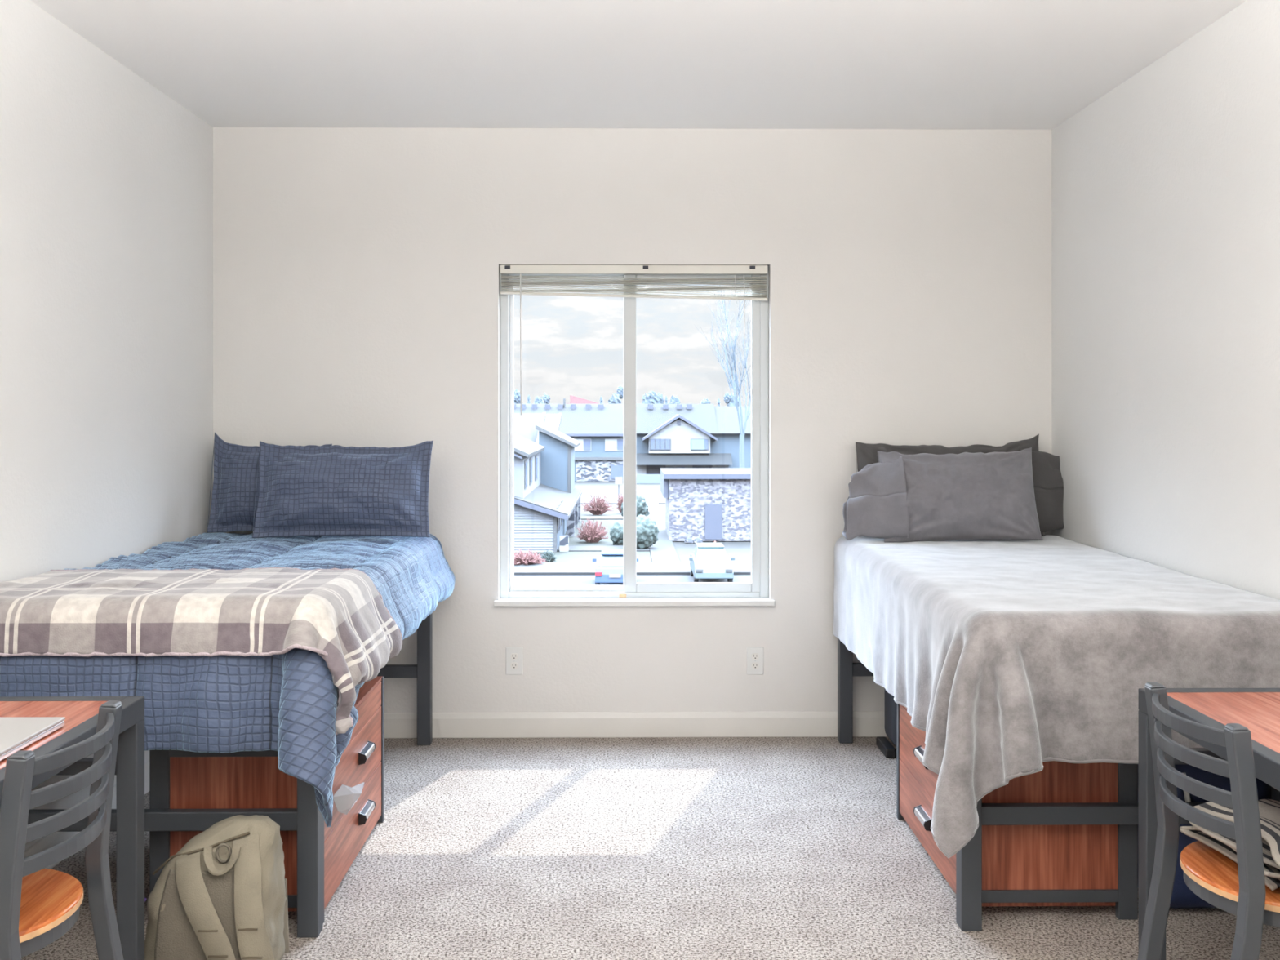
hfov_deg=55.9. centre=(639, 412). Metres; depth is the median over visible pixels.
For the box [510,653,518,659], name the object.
socket
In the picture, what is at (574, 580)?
parking lot
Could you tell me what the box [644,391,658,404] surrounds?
tree
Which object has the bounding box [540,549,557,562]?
bush
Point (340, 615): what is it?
plaid blanket
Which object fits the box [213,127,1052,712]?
wall
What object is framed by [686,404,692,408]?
roof vent
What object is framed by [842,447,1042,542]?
pillow
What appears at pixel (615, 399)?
tree
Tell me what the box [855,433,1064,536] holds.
pillow
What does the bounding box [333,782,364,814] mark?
plastic wrapper
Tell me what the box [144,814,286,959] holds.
backpack
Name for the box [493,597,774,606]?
trim
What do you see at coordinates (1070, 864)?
dresser
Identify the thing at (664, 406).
roof vent
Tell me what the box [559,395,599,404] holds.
house
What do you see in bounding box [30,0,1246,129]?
ceiling
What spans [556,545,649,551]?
path
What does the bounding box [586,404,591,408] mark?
roof vent
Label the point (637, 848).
floor
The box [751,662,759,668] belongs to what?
socket
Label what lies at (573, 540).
lawn
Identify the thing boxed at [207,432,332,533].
pillow
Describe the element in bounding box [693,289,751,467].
bare tree
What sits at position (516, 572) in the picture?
kerb
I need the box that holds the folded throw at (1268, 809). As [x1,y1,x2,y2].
[1179,799,1279,890]
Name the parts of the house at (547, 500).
gable trim, pane, pane, pane, pane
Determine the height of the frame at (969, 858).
0.703 m
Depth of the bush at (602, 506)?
94.29 m
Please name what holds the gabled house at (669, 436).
on the ground at (740, 550)
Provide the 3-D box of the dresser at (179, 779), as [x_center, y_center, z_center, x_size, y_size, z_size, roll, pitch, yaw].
[-1.138,1.196,3.851,0.510,0.515,0.880,0,0,-1]
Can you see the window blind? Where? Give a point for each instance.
(520, 269)
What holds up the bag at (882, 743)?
on the floor
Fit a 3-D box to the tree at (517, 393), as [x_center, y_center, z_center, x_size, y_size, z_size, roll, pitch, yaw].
[-19.677,2.107,189.719,2.341,11.785,2.263,0,0,-1]
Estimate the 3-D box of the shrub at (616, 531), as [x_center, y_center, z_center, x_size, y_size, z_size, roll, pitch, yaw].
[-1.272,7.301,72.736,1.132,1.398,1.112,0,0,-1]
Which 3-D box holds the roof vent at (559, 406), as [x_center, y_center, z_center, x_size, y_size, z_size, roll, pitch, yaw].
[-9.698,-0.690,146.691,0.650,0.600,0.800,0,0,-1]
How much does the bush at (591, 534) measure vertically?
1.559 m
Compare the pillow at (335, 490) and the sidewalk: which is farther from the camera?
the sidewalk
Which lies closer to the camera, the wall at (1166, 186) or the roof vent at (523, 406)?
the wall at (1166, 186)
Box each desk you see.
[0,696,144,959]
[1137,688,1279,959]
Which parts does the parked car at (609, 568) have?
number plate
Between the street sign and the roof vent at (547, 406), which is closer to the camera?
the street sign
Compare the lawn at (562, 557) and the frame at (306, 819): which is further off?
the lawn at (562, 557)
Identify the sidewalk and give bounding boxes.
[514,561,751,570]
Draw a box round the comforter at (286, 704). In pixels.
[0,532,455,827]
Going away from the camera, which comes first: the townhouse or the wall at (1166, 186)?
the wall at (1166, 186)
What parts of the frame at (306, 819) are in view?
rail, post, rail, post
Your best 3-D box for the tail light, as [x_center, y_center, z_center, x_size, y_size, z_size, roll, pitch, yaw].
[-1.849,7.220,53.956,0.300,0.200,0.150,0,0,-1]
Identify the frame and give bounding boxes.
[0,613,432,937]
[837,637,1279,930]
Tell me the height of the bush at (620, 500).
1.742 m
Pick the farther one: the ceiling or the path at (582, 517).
the path at (582, 517)
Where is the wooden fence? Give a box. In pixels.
[636,474,660,483]
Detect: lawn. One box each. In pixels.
[551,551,651,562]
[564,520,622,545]
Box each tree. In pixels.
[514,389,522,404]
[526,394,530,404]
[533,395,544,404]
[542,393,550,404]
[608,393,621,404]
[616,385,622,399]
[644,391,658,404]
[656,392,664,404]
[667,395,679,404]
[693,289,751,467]
[700,398,711,404]
[724,391,731,404]
[727,393,742,406]
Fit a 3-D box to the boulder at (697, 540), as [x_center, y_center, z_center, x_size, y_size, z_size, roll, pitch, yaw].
[3.597,7.873,74.239,0.547,0.355,0.615,0,0,-1]
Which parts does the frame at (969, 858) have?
post, rail, post, rail, post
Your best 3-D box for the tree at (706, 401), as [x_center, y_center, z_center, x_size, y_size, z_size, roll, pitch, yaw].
[10.232,2.877,190.199,1.868,10.246,1.716,0,0,-1]
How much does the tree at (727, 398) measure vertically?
11.531 m
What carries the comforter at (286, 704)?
on the frame at (306, 819)
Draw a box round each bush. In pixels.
[514,547,546,564]
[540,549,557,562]
[575,517,608,542]
[582,493,613,515]
[615,493,622,512]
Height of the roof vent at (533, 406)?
0.600 m
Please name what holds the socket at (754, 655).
attached to the wall outlet at (754, 655)
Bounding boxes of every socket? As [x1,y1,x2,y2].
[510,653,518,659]
[510,662,518,668]
[751,653,759,659]
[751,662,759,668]
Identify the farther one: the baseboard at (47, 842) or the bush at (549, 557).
the bush at (549, 557)
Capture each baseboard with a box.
[24,760,149,869]
[384,711,887,738]
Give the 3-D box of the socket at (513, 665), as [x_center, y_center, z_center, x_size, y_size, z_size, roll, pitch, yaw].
[-0.562,1.132,5.385,0.034,0.027,0.005,0,0,-1]
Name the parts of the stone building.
door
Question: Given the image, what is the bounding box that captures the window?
[499,266,768,598]
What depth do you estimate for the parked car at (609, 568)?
54.13 m
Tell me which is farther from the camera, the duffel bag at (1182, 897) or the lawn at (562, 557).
the lawn at (562, 557)
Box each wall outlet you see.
[506,646,522,674]
[746,646,763,674]
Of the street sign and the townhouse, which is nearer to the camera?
the street sign
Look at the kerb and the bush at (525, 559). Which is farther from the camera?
the bush at (525, 559)
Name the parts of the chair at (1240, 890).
post, seat, seat frame, post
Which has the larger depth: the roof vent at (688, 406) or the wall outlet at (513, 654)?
the roof vent at (688, 406)
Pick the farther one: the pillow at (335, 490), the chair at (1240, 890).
the pillow at (335, 490)
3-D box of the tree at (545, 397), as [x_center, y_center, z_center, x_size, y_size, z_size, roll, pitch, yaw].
[-16.701,2.232,213.782,1.668,11.536,1.473,0,0,-1]
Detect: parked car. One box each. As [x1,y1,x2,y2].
[592,550,638,585]
[688,542,734,582]
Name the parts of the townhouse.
pane, pane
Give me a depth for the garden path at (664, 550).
72.81 m
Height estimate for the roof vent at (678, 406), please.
0.600 m
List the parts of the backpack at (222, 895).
panel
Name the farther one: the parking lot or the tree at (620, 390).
the tree at (620, 390)
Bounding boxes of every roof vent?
[521,404,526,408]
[531,404,537,408]
[545,404,551,408]
[557,404,563,408]
[570,404,576,408]
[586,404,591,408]
[598,404,604,408]
[647,404,653,408]
[662,404,668,408]
[676,404,682,408]
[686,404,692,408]
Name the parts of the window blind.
rail, lift cord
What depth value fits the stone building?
75.06 m
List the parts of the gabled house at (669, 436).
pane, doorway, pane, pane, pane, pane, doorway, pane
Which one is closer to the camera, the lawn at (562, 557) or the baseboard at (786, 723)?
the baseboard at (786, 723)
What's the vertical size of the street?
0.090 m
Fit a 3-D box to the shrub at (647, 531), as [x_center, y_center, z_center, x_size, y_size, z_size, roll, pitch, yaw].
[0.059,6.990,70.758,2.135,2.019,2.128,0,0,-1]
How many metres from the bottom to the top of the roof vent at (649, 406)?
0.600 m
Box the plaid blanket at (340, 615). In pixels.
[0,567,402,735]
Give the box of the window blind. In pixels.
[500,264,767,414]
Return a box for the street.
[574,486,665,504]
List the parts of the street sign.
sign panel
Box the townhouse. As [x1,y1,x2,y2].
[514,398,622,481]
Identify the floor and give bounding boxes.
[21,736,1279,959]
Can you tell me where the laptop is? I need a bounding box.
[0,716,65,761]
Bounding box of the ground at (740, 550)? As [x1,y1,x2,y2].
[515,481,751,562]
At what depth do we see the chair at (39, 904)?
2.27 m
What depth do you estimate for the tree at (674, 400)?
213.47 m
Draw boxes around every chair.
[0,700,123,959]
[1137,681,1279,959]
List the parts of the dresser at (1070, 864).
post, drawer, handle, handle, drawer, panel, rail, post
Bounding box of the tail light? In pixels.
[595,571,602,576]
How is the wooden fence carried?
on the ground at (740, 550)
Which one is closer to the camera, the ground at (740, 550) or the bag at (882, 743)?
the bag at (882, 743)
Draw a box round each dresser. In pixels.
[149,675,384,924]
[896,703,1137,919]
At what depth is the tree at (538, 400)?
205.24 m
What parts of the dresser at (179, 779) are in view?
post, rail, panel, rail, post, drawer, drawer, drawer, handle, handle, post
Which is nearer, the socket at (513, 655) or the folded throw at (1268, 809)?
the folded throw at (1268, 809)
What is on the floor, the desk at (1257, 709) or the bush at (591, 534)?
the desk at (1257, 709)
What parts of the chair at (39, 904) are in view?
post, seat frame, seat, post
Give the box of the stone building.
[660,467,751,541]
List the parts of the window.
fixed sash, sliding sash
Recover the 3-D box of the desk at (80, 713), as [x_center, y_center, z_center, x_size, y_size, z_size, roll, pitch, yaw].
[-1.527,1.074,2.344,0.645,0.760,1.205,0,0,-1]
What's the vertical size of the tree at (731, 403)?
11.452 m
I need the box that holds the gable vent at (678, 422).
[676,420,680,425]
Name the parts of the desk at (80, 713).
frame, leg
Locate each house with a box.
[514,412,582,552]
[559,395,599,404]
[636,404,751,474]
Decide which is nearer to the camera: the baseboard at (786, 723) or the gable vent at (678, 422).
the baseboard at (786, 723)
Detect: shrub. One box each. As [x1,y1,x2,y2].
[609,521,622,545]
[621,493,649,516]
[636,514,658,548]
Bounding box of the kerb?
[514,570,751,575]
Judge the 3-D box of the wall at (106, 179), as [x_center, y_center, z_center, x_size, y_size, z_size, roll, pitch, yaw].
[-1.933,0.090,1.976,0.140,2.727,7.080,0,0,-1]
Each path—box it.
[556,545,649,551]
[580,515,622,519]
[646,502,679,562]
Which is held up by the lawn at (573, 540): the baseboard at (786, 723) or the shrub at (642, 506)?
the shrub at (642, 506)
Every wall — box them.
[0,0,213,849]
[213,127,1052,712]
[1052,0,1279,599]
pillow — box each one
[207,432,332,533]
[252,440,433,537]
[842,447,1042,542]
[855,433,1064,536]
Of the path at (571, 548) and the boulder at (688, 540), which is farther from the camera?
the boulder at (688, 540)
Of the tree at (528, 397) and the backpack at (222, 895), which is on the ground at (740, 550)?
the tree at (528, 397)
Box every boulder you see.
[684,537,693,543]
[693,537,702,543]
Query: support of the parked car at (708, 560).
on the parking lot
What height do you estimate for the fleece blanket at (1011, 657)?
0.634 m
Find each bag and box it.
[875,688,896,758]
[1169,764,1271,908]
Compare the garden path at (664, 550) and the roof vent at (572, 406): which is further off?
the roof vent at (572, 406)
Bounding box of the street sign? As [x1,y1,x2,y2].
[614,476,622,497]
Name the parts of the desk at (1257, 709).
leg, frame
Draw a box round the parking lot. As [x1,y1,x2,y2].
[508,574,753,598]
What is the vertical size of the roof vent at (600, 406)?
0.600 m
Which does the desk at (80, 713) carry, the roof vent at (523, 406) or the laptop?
the laptop
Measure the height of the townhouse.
9.724 m
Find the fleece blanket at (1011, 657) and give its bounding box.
[832,534,1279,857]
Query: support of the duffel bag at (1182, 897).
on the floor
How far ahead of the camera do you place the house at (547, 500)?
77.37 m
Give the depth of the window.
5.46 m
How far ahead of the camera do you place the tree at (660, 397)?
197.31 m
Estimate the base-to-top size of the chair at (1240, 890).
0.852 m

